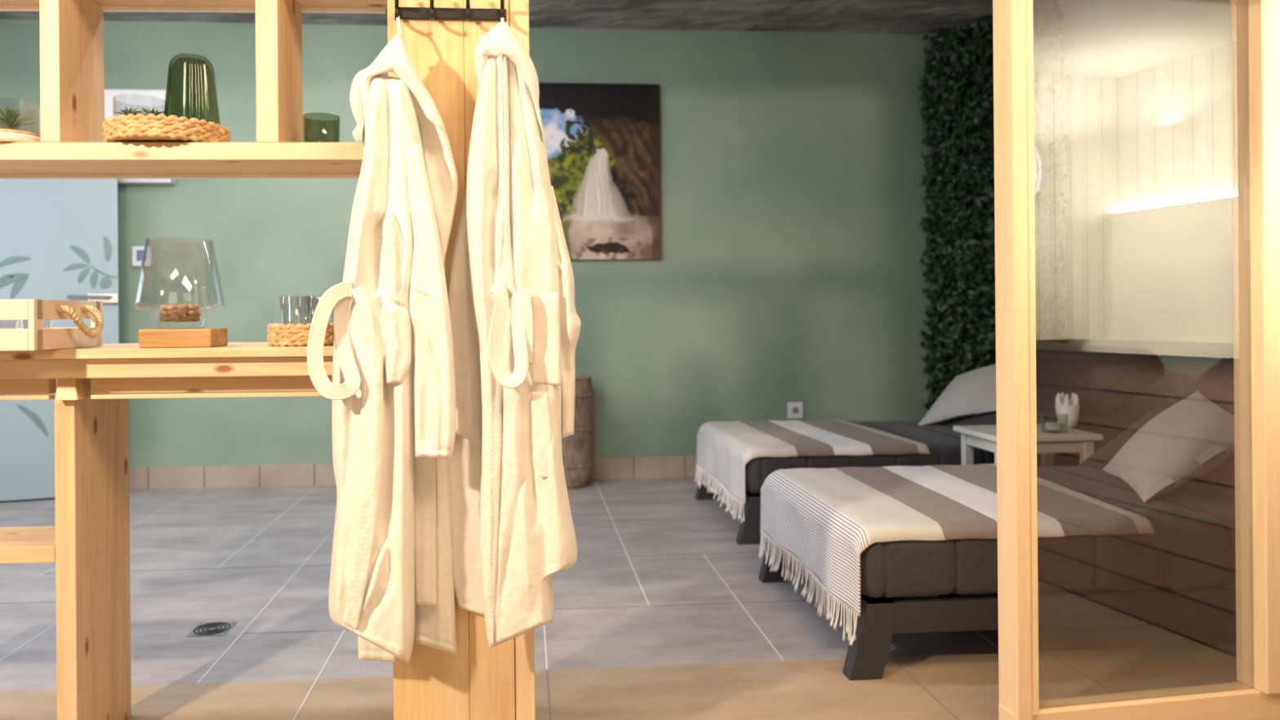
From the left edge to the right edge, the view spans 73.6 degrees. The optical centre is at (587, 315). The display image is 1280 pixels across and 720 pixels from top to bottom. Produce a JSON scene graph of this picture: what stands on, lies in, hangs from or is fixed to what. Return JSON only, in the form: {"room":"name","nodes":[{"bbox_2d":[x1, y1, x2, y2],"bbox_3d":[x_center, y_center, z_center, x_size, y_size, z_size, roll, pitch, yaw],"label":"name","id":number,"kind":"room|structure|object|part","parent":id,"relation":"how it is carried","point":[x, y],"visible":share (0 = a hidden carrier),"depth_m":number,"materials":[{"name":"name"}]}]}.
{"room":"spa relaxation room","nodes":[
{"label":"spa relaxation room","id":0,"kind":"room"},
{"bbox_2d":[0,342,333,359],"bbox_3d":[-1.023,0.080,1.956,1.199,0.020,0.400,-1,0,-3],"label":"countertop","id":1,"kind":"structure","parent":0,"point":[233,349],"depth_m":1.77,"materials":[{"name":"brown wood"}]},
{"bbox_2d":[0,18,937,486],"bbox_3d":[-0.945,-0.347,4.923,6.260,2.610,0.100,0,0,-4],"label":"wall","id":2,"kind":"structure","parent":0,"point":[788,269],"depth_m":4.98,"materials":[{"name":"green paint"}]},
{"bbox_2d":[0,178,119,501],"bbox_3d":[-3.042,0.035,4.415,1.118,1.859,0.064,0,0,-19],"label":"door","id":3,"kind":"structure","parent":2,"relation":"in","point":[59,237],"depth_m":4.50,"materials":[{"name":"blue glass"}]},
{"bbox_3d":[-2.649,-0.096,4.538,0.209,0.023,0.030,0,0,-14],"label":"handle","id":4,"kind":"part","parent":3,"relation":"part of","materials":[{"name":"metal"}]},
{"bbox_3d":[-2.597,-0.092,4.576,0.144,0.056,0.020,0,0,-19],"label":"lock plate","id":5,"kind":"part","parent":3,"relation":"part of","materials":[{"name":"metal"}]},
{"bbox_2d":[104,88,175,184],"bbox_3d":[-2.477,-0.983,4.713,0.355,0.510,0.089,0,0,-4],"label":"wall box","id":6,"kind":"object","parent":2,"relation":"attached to","point":[138,100],"visible":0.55,"depth_m":4.67,"materials":[{"name":"white plastic"}]},
{"bbox_2d":[132,246,151,266],"bbox_3d":[-2.480,-0.326,4.745,0.098,0.111,0.022,0,0,-4],"label":"thermostat","id":7,"kind":"object","parent":2,"relation":"attached to","point":[137,251],"visible":0.95,"depth_m":4.74,"materials":[{"name":"white plastic"}]},
{"bbox_2d":[128,455,696,490],"bbox_3d":[-0.930,0.896,4.867,6.057,0.125,0.012,0,0,-4],"label":"baseboard","id":8,"kind":"structure","parent":2,"relation":"attached to","point":[673,466],"depth_m":4.80,"materials":[{"name":"tile"}]},
{"bbox_2d":[538,82,661,259],"bbox_3d":[-0.007,-0.828,4.928,0.850,1.014,0.030,0,0,-4],"label":"picture","id":9,"kind":"object","parent":2,"relation":"attached to","point":[602,140],"visible":0.73,"depth_m":4.92},
{"bbox_2d":[0,479,1213,719],"bbox_3d":[-0.147,0.952,3.062,3.754,0.003,3.730,0,0,-4],"label":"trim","id":10,"kind":"structure","parent":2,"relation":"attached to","point":[237,638],"depth_m":2.64,"materials":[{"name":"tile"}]},
{"bbox_2d":[787,401,803,418],"bbox_3d":[1.222,0.560,5.027,0.090,0.096,0.014,0,0,-4],"label":"wall socket","id":11,"kind":"object","parent":2,"relation":"attached to","point":[795,410],"visible":1,"depth_m":5.02,"materials":[{"name":"white plastic"}]},
{"bbox_2d":[917,0,1071,466],"bbox_3d":[2.251,-0.376,4.789,0.156,2.626,0.822,0,0,-41],"label":"wall","id":12,"kind":"structure","parent":2,"relation":"attached to","point":[961,196],"depth_m":4.83,"materials":[{"name":"green plant"}]},
{"bbox_2d":[0,0,1062,34],"bbox_3d":[0.129,-1.711,1.415,7.900,0.100,7.400,0,0,-4],"label":"ceiling","id":13,"kind":"structure","parent":0,"point":[857,16],"depth_m":4.73,"materials":[{"name":"concrete"}]},
{"bbox_2d":[0,476,1239,719],"bbox_3d":[0.149,0.989,1.465,7.900,0.080,7.300,0,0,-4],"label":"floor","id":14,"kind":"structure","parent":0,"point":[166,605],"depth_m":2.50,"materials":[{"name":"grey tile"}]},
{"bbox_2d":[0,342,333,719],"bbox_3d":[-1.075,0.515,1.954,1.310,0.889,0.400,-1,0,-3],"label":"table","id":15,"kind":"object","parent":14,"relation":"on","point":[88,544],"depth_m":1.83,"materials":[{"name":"beige wood"}]},
{"bbox_2d":[0,525,55,564],"bbox_3d":[-1.454,0.529,1.962,0.552,0.037,0.190,-1,0,-3],"label":"shelf","id":16,"kind":"object","parent":15,"relation":"attached to","point":[18,544],"depth_m":1.89,"materials":[{"name":"brown wood"}]},
{"bbox_3d":[-1.417,0.153,1.829,0.526,0.036,0.030,-1,0,-3],"label":"rail","id":17,"kind":"part","parent":15,"relation":"part of","materials":[{"name":"brown wood"}]},
{"bbox_2d":[0,299,103,351],"bbox_3d":[-1.225,0.020,1.794,0.361,0.101,0.269,0,0,-4],"label":"wooden crate","id":18,"kind":"object","parent":15,"relation":"on","point":[35,337],"visible":1,"depth_m":1.72,"materials":[{"name":"brown wood"}]},
{"bbox_3d":[-1.074,0.013,1.804,0.049,0.069,0.121,0,0,-4],"label":"rope handle","id":19,"kind":"part","parent":18,"relation":"part of","materials":[{"name":"fabric"}]},
{"bbox_3d":[-1.114,0.570,1.930,0.043,0.780,0.236,-1,0,-3],"label":"leg","id":20,"kind":"part","parent":15,"relation":"part of","materials":[{"name":"brown wood"}]},
{"bbox_2d":[138,328,227,347],"bbox_3d":[-0.870,0.049,1.839,0.152,0.039,0.090,0,0,-1],"label":"wooden block","id":21,"kind":"object","parent":15,"relation":"on","point":[179,337],"visible":1,"depth_m":1.79,"materials":[{"name":"brown wood"}]},
{"bbox_2d":[133,237,225,328],"bbox_3d":[-0.879,-0.067,1.839,0.178,0.191,0.178,0,0,-4],"label":"glass lantern","id":22,"kind":"object","parent":21,"relation":"on","point":[146,239],"visible":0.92,"depth_m":1.82,"materials":[{"name":"clear glass"}]},
{"bbox_2d":[160,315,166,321],"bbox_3d":[-0.906,0.008,1.827,0.017,0.014,0.014,0,0,-38],"label":"pebble","id":23,"kind":"object","parent":22,"relation":"in","point":[162,317],"visible":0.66,"depth_m":1.82,"materials":[{"name":"brown stone"}]},
{"bbox_2d":[160,304,168,310],"bbox_3d":[-0.904,-0.016,1.825,0.020,0.013,0.017,-1,0,-38],"label":"pebble","id":24,"kind":"object","parent":22,"relation":"in","point":[162,307],"visible":0.79,"depth_m":1.82,"materials":[{"name":"beige stone"}]},
{"bbox_2d":[160,310,168,315],"bbox_3d":[-0.900,-0.004,1.815,0.015,0.013,0.019,0,0,-45],"label":"pebble","id":25,"kind":"object","parent":22,"relation":"in","point":[164,313],"visible":0.97,"depth_m":1.81,"materials":[{"name":"brown stone"}]},
{"bbox_2d":[163,315,172,321],"bbox_3d":[-0.891,0.008,1.811,0.017,0.012,0.018,0,0,-24],"label":"pebble","id":26,"kind":"object","parent":22,"relation":"in","point":[167,318],"visible":1,"depth_m":1.80,"materials":[{"name":"brown stone"}]},
{"bbox_2d":[167,310,176,315],"bbox_3d":[-0.881,-0.004,1.806,0.018,0.011,0.018,0,0,-41],"label":"pebble","id":27,"kind":"object","parent":22,"relation":"in","point":[171,313],"visible":1,"depth_m":1.80,"materials":[{"name":"brown stone"}]},
{"bbox_2d":[165,304,174,310],"bbox_3d":[-0.886,-0.016,1.810,0.015,0.012,0.017,0,0,-40],"label":"pebble","id":28,"kind":"object","parent":27,"relation":"on","point":[170,307],"visible":1,"depth_m":1.80,"materials":[{"name":"brown stone"}]},
{"bbox_2d":[172,303,177,310],"bbox_3d":[-0.889,-0.018,1.834,0.017,0.014,0.016,0,0,-8],"label":"pebble","id":29,"kind":"object","parent":22,"relation":"in","point":[174,304],"visible":0.58,"depth_m":1.83,"materials":[{"name":"beige stone"}]},
{"bbox_2d":[173,315,181,321],"bbox_3d":[-0.870,0.007,1.809,0.015,0.014,0.019,-1,0,0],"label":"pebble","id":30,"kind":"object","parent":22,"relation":"in","point":[177,318],"visible":1,"depth_m":1.80,"materials":[{"name":"brown stone"}]},
{"bbox_2d":[177,304,186,310],"bbox_3d":[-0.863,-0.017,1.813,0.018,0.014,0.017,0,0,-21],"label":"pebble","id":31,"kind":"object","parent":22,"relation":"in","point":[180,307],"visible":1,"depth_m":1.81,"materials":[{"name":"brown stone"}]},
{"bbox_2d":[177,310,186,315],"bbox_3d":[-0.861,-0.005,1.811,0.016,0.012,0.017,0,0,-30],"label":"pebble","id":32,"kind":"object","parent":22,"relation":"in","point":[181,313],"visible":1,"depth_m":1.81,"materials":[{"name":"brown stone"}]},
{"bbox_2d":[179,315,185,322],"bbox_3d":[-0.868,0.007,1.829,0.017,0.015,0.018,0,0,-25],"label":"pebble","id":33,"kind":"object","parent":22,"relation":"in","point":[181,317],"visible":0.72,"depth_m":1.82,"materials":[{"name":"brown stone"}]},
{"bbox_2d":[183,315,192,321],"bbox_3d":[-0.853,0.007,1.821,0.017,0.013,0.016,0,0,21],"label":"pebble","id":34,"kind":"object","parent":22,"relation":"in","point":[188,318],"visible":1,"depth_m":1.82,"materials":[{"name":"brown stone"}]},
{"bbox_2d":[187,310,195,315],"bbox_3d":[-0.848,-0.005,1.826,0.020,0.012,0.014,0,0,20],"label":"pebble","id":35,"kind":"object","parent":22,"relation":"in","point":[191,313],"visible":1,"depth_m":1.82,"materials":[{"name":"brown stone"}]},
{"bbox_2d":[187,304,196,310],"bbox_3d":[-0.849,-0.017,1.831,0.017,0.013,0.015,0,0,27],"label":"pebble","id":36,"kind":"object","parent":35,"relation":"on","point":[192,307],"visible":1,"depth_m":1.83,"materials":[{"name":"brown stone"}]},
{"bbox_2d":[191,315,199,321],"bbox_3d":[-0.847,0.007,1.842,0.017,0.013,0.020,0,0,22],"label":"pebble","id":37,"kind":"object","parent":22,"relation":"in","point":[195,318],"visible":0.93,"depth_m":1.84,"materials":[{"name":"brown stone"}]},
{"bbox_2d":[194,310,201,315],"bbox_3d":[-0.846,-0.005,1.847,0.016,0.014,0.017,0,0,44],"label":"pebble","id":38,"kind":"object","parent":22,"relation":"in","point":[198,313],"visible":0.84,"depth_m":1.84,"materials":[{"name":"brown stone"}]},
{"bbox_3d":[-0.750,0.148,1.858,0.635,0.036,0.030,-1,0,-3],"label":"rail","id":39,"kind":"part","parent":15,"relation":"part of","materials":[{"name":"brown wood"}]},
{"bbox_2d":[266,322,333,346],"bbox_3d":[-0.625,0.042,1.888,0.161,0.051,0.159,0,0,-4],"label":"wicker basket","id":40,"kind":"object","parent":15,"relation":"on","point":[278,334],"visible":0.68,"depth_m":1.82,"materials":[{"name":"wicker"}]},
{"bbox_2d":[279,295,310,323],"bbox_3d":[-0.639,0.008,1.863,0.064,0.098,0.064,0,0,-4],"label":"drinking glass","id":41,"kind":"object","parent":40,"relation":"in","point":[288,295],"visible":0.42,"depth_m":1.86,"materials":[{"name":"clear glass"}]},
{"bbox_2d":[186,621,236,636],"bbox_3d":[-1.148,0.958,2.607,0.112,0.004,0.112,0,0,-4],"label":"floor drain","id":42,"kind":"object","parent":14,"relation":"on","point":[212,628],"visible":1,"depth_m":2.60,"materials":[{"name":"metal"}]},
{"bbox_2d":[387,0,535,719],"bbox_3d":[-0.269,-0.353,1.820,0.290,2.610,0.120,0,0,-4],"label":"post","id":43,"kind":"object","parent":14,"relation":"on","point":[481,682],"visible":0.22,"depth_m":1.76,"materials":[{"name":"beige wood"}]},
{"bbox_2d":[0,0,387,178],"bbox_3d":[-1.096,-0.522,1.844,1.344,0.426,0.182,-1,0,-3],"label":"shelf unit","id":44,"kind":"object","parent":43,"relation":"attached to","point":[72,145],"visible":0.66,"depth_m":1.80,"materials":[{"name":"beige wood"}]},
{"bbox_2d":[0,128,40,142],"bbox_3d":[-1.216,-0.369,1.799,0.138,0.027,0.138,0,0,-4],"label":"wooden coaster","id":45,"kind":"object","parent":44,"relation":"on","point":[6,135],"visible":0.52,"depth_m":1.75,"materials":[{"name":"brown wood"}]},
{"bbox_3d":[-1.216,-0.414,1.799,0.116,0.062,0.116,0,0,-4],"label":"glass bowl","id":46,"kind":"object","parent":45,"relation":"on","visible":0},
{"bbox_2d":[0,106,35,129],"bbox_3d":[-1.213,-0.412,1.805,0.077,0.053,0.083,0,0,-43],"label":"air plant","id":47,"kind":"object","parent":46,"relation":"in","point":[14,122],"visible":0.86,"depth_m":1.79,"materials":[{"name":"green plant"}]},
{"bbox_2d":[102,113,231,142],"bbox_3d":[-0.905,-0.383,1.843,0.247,0.050,0.249,0,0,-4],"label":"wicker tray","id":48,"kind":"object","parent":44,"relation":"on","point":[140,127],"visible":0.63,"depth_m":1.74,"materials":[{"name":"wicker"}]},
{"bbox_2d":[112,98,168,116],"bbox_3d":[-0.955,-0.414,1.824,0.104,0.088,0.104,0,0,-4],"label":"glass bowl","id":49,"kind":"object","parent":48,"relation":"on","point":[113,99],"visible":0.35,"depth_m":1.80,"materials":[{"name":"clear glass"}]},
{"bbox_2d":[113,106,143,115],"bbox_3d":[-0.978,-0.428,1.823,0.055,0.029,0.053,0,0,39],"label":"air plant","id":50,"kind":"object","parent":49,"relation":"in","point":[126,111],"visible":0.49,"depth_m":1.82,"materials":[{"name":"green plant"}]},
{"bbox_2d":[137,107,168,116],"bbox_3d":[-0.935,-0.428,1.830,0.060,0.030,0.052,0,0,42],"label":"air plant","id":51,"kind":"object","parent":49,"relation":"in","point":[156,113],"visible":0.44,"depth_m":1.82,"materials":[{"name":"green plant"}]},
{"bbox_2d":[164,53,220,124],"bbox_3d":[-0.848,-0.461,1.827,0.118,0.180,0.118,0,0,-4],"label":"ribbed vase","id":52,"kind":"object","parent":48,"relation":"on","point":[184,54],"visible":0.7,"depth_m":1.82,"materials":[{"name":"green glass"}]},
{"bbox_2d":[302,112,340,142],"bbox_3d":[-0.581,-0.397,1.862,0.079,0.072,0.079,0,0,-4],"label":"tumbler","id":53,"kind":"object","parent":44,"relation":"on","point":[303,116],"visible":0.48,"depth_m":1.86,"materials":[{"name":"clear glass"}]},
{"bbox_2d":[394,0,506,21],"bbox_3d":[-0.279,-0.624,1.724,0.226,0.071,0.069,0,0,-4],"label":"hook rail","id":54,"kind":"object","parent":43,"relation":"attached to","point":[432,13],"visible":0.94,"depth_m":1.75,"materials":[{"name":"black metal"}]},
{"bbox_2d":[306,16,457,663],"bbox_3d":[-0.388,0.058,1.651,0.265,1.264,0.156,0,0,-4],"label":"bathrobe","id":55,"kind":"object","parent":54,"relation":"hanging from","point":[392,390],"visible":1,"depth_m":1.62,"materials":[{"name":"white fabric"}]},
{"bbox_3d":[-0.410,0.586,1.684,0.093,0.207,0.021,0,0,-4],"label":"panel","id":56,"kind":"part","parent":55,"relation":"part of","materials":[{"name":"white fabric"}]},
{"bbox_2d":[349,35,408,143],"bbox_3d":[-0.406,-0.441,1.644,0.113,0.216,0.052,0,0,-4],"label":"hood","id":57,"kind":"object","parent":55,"relation":"attached to","point":[379,102],"depth_m":1.63,"materials":[{"name":"white fabric"}]},
{"bbox_2d":[388,36,444,131],"bbox_3d":[-0.336,-0.448,1.640,0.117,0.186,0.041,0,0,-4],"label":"hood","id":58,"kind":"object","parent":55,"relation":"attached to","point":[402,117],"depth_m":1.63,"materials":[{"name":"white fabric"}]},
{"bbox_3d":[-0.332,0.357,1.686,0.061,0.443,0.030,0,0,-4],"label":"panel","id":59,"kind":"part","parent":55,"relation":"part of","materials":[{"name":"white fabric"}]},
{"bbox_3d":[-0.319,0.103,1.714,0.112,1.174,0.041,0,0,-4],"label":"panel","id":60,"kind":"part","parent":55,"relation":"part of","materials":[{"name":"white fabric"}]},
{"bbox_3d":[-0.278,-0.619,1.754,0.220,0.022,0.009,0,0,-4],"label":"plate","id":61,"kind":"part","parent":54,"relation":"part of","materials":[{"name":"black metal"}]},
{"bbox_2d":[447,17,581,648],"bbox_3d":[-0.155,0.033,1.682,0.278,1.256,0.162,0,0,-4],"label":"bathrobe","id":62,"kind":"object","parent":54,"relation":"hanging from","point":[516,324],"visible":0.98,"depth_m":1.65,"materials":[{"name":"white fabric"}]},
{"bbox_3d":[-0.251,0.389,1.747,0.095,0.464,0.017,0,0,-4],"label":"panel","id":63,"kind":"part","parent":62,"relation":"part of","materials":[{"name":"white fabric"}]},
{"bbox_2d":[473,22,515,88],"bbox_3d":[-0.181,-0.507,1.650,0.083,0.133,0.044,0,0,-4],"label":"hood","id":64,"kind":"object","parent":62,"relation":"attached to","point":[495,54],"depth_m":1.64,"materials":[{"name":"white fabric"}]},
{"bbox_2d":[494,22,545,137],"bbox_3d":[-0.134,-0.456,1.644,0.104,0.228,0.050,0,0,-4],"label":"hood","id":65,"kind":"object","parent":62,"relation":"attached to","point":[517,91],"depth_m":1.65,"materials":[{"name":"white fabric"}]},
{"bbox_3d":[-0.125,0.552,1.694,0.114,0.161,0.038,0,0,-4],"label":"hem panel","id":66,"kind":"part","parent":62,"relation":"part of","materials":[{"name":"white fabric"}]},
{"bbox_2d":[561,374,595,488],"bbox_3d":[-0.108,0.647,4.775,0.299,0.608,0.299,-1,0,-21],"label":"barrel","id":67,"kind":"object","parent":14,"relation":"on","point":[578,448],"visible":0.52,"depth_m":4.66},
{"bbox_2d":[694,342,1164,544],"bbox_3d":[1.577,0.541,4.034,1.994,0.790,0.935,0,0,-4],"label":"bed","id":68,"kind":"object","parent":14,"relation":"on","point":[1104,378],"visible":0.38,"depth_m":3.64,"materials":[{"name":"fabric"}]},
{"bbox_3d":[0.619,0.847,4.390,0.132,0.195,0.050,0,0,-4],"label":"leg","id":69,"kind":"part","parent":68,"relation":"part of","materials":[{"name":"wood"}]},
{"bbox_3d":[0.683,0.847,3.539,0.132,0.195,0.050,0,0,-4],"label":"leg","id":70,"kind":"part","parent":68,"relation":"part of","materials":[{"name":"wood"}]},
{"bbox_2d":[693,419,930,524],"bbox_3d":[0.979,0.704,3.989,0.828,0.321,0.950,0,0,-4],"label":"blanket","id":71,"kind":"object","parent":68,"relation":"on","point":[723,449],"visible":1,"depth_m":3.80,"materials":[{"name":"fabric"}]},
{"bbox_3d":[1.214,0.646,4.007,1.200,0.196,0.935,0,0,-4],"label":"mattress","id":72,"kind":"part","parent":68,"relation":"part of","materials":[{"name":"black fabric"}]},
{"bbox_3d":[1.599,0.781,4.036,1.930,0.080,0.900,0,0,-4],"label":"frame","id":73,"kind":"part","parent":68,"relation":"part of","materials":[{"name":"metal"}]},
{"bbox_2d":[918,364,995,425],"bbox_3d":[1.903,0.377,4.207,0.353,0.349,0.419,0,0,-40],"label":"throw pillow","id":74,"kind":"object","parent":68,"relation":"on","point":[972,393],"visible":0.76,"depth_m":4.14,"materials":[{"name":"fabric"}]},
{"bbox_3d":[2.088,0.416,4.073,0.727,0.548,0.935,0,0,-4],"label":"backrest","id":75,"kind":"part","parent":68,"relation":"part of","materials":[{"name":"brown wood"}]},
{"bbox_3d":[2.476,0.831,4.529,0.132,0.195,0.050,0,0,-4],"label":"leg","id":76,"kind":"part","parent":68,"relation":"part of","materials":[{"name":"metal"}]},
{"bbox_2d":[758,354,1235,679],"bbox_3d":[1.633,0.541,2.707,1.994,0.790,0.890,0,0,-4],"label":"bed","id":77,"kind":"object","parent":14,"relation":"on","point":[1193,546],"visible":0.41,"depth_m":2.25,"materials":[{"name":"fabric"}]},
{"bbox_3d":[0.677,0.847,3.040,0.132,0.195,0.050,0,0,-4],"label":"leg","id":78,"kind":"part","parent":77,"relation":"part of","materials":[{"name":"wood"}]},
{"bbox_3d":[0.738,0.846,2.235,0.132,0.195,0.050,0,0,-4],"label":"leg","id":79,"kind":"part","parent":77,"relation":"part of","materials":[{"name":"wood"}]},
{"bbox_2d":[758,463,1155,645],"bbox_3d":[1.083,0.702,2.665,0.914,0.320,0.895,0,0,-4],"label":"blanket","id":80,"kind":"object","parent":77,"relation":"on","point":[825,518],"visible":0.94,"depth_m":2.48,"materials":[{"name":"fabric"}]},
{"bbox_3d":[1.655,0.781,2.709,1.930,0.080,0.855,0,0,-4],"label":"frame","id":81,"kind":"part","parent":77,"relation":"part of","materials":[{"name":"metal"}]},
{"bbox_3d":[1.270,0.645,2.680,1.200,0.196,0.890,0,0,-4],"label":"mattress","id":82,"kind":"part","parent":77,"relation":"part of","materials":[{"name":"black fabric"}]},
{"bbox_3d":[2.145,0.416,2.746,0.727,0.548,0.890,0,0,-4],"label":"backrest","id":83,"kind":"part","parent":77,"relation":"part of","materials":[{"name":"brown wood"}]},
{"bbox_2d":[1102,391,1234,502],"bbox_3d":[1.879,0.404,2.724,0.717,0.273,0.333,0,0,-21],"label":"throw pillow","id":84,"kind":"object","parent":77,"relation":"on","point":[1189,438],"visible":0.98,"depth_m":2.62,"materials":[{"name":"fabric"}]},
{"bbox_2d":[953,423,1103,467],"bbox_3d":[1.729,0.694,3.374,0.420,0.482,0.330,0,0,-4],"label":"side table","id":85,"kind":"object","parent":14,"relation":"on","point":[983,437],"visible":0.37,"depth_m":3.27,"materials":[{"name":"white paint"}]},
{"bbox_3d":[1.550,0.707,3.486,0.036,0.459,0.036,0,0,-4],"label":"leg","id":86,"kind":"part","parent":85,"relation":"part of","materials":[{"name":"white paint"}]},
{"bbox_3d":[1.569,0.707,3.236,0.036,0.459,0.036,0,0,-4],"label":"leg","id":87,"kind":"part","parent":85,"relation":"part of","materials":[{"name":"white paint"}]},
{"bbox_3d":[1.889,0.704,3.511,0.036,0.459,0.036,0,0,-4],"label":"leg","id":88,"kind":"part","parent":85,"relation":"part of","materials":[{"name":"white paint"}]},
{"bbox_2d":[1040,412,1066,433],"bbox_3d":[1.804,0.416,3.304,0.094,0.072,0.094,0,0,-4],"label":"candle holder","id":89,"kind":"object","parent":85,"relation":"on","point":[1049,425],"visible":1,"depth_m":3.29,"materials":[{"name":"clear glass"}]},
{"bbox_2d":[1045,422,1062,430],"bbox_3d":[1.804,0.429,3.304,0.060,0.024,0.060,0,0,-4],"label":"candle","id":90,"kind":"object","parent":89,"relation":"on","point":[1049,425],"depth_m":3.28,"materials":[{"name":"white wax"}]},
{"bbox_2d":[1054,392,1079,427],"bbox_3d":[1.941,0.383,3.455,0.090,0.136,0.090,0,0,-4],"label":"vase","id":91,"kind":"object","parent":85,"relation":"on","point":[1064,405],"visible":0.96,"depth_m":3.42,"materials":[{"name":"ceramic"}]},
{"bbox_3d":[1.908,0.704,3.262,0.036,0.459,0.036,0,0,-4],"label":"leg","id":92,"kind":"part","parent":85,"relation":"part of","materials":[{"name":"white paint"}]},
{"bbox_2d":[992,0,1279,719],"bbox_3d":[1.385,-0.122,1.942,0.970,2.120,0.078,-1,0,-10],"label":"door frame","id":93,"kind":"structure","parent":14,"relation":"on","point":[1255,24],"depth_m":1.93,"materials":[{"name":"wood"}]},
{"bbox_3d":[1.393,0.898,1.947,0.970,0.080,0.057,-1,0,-10],"label":"rail","id":94,"kind":"part","parent":93,"relation":"part of","materials":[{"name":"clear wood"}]},
{"bbox_2d":[933,0,1233,457],"bbox_3d":[2.835,-0.380,4.320,0.128,2.610,2.178,0,0,-41],"label":"wall","id":95,"kind":"structure","parent":0,"point":[1148,86],"depth_m":4.25,"materials":[{"name":"white paint"}]}
]}

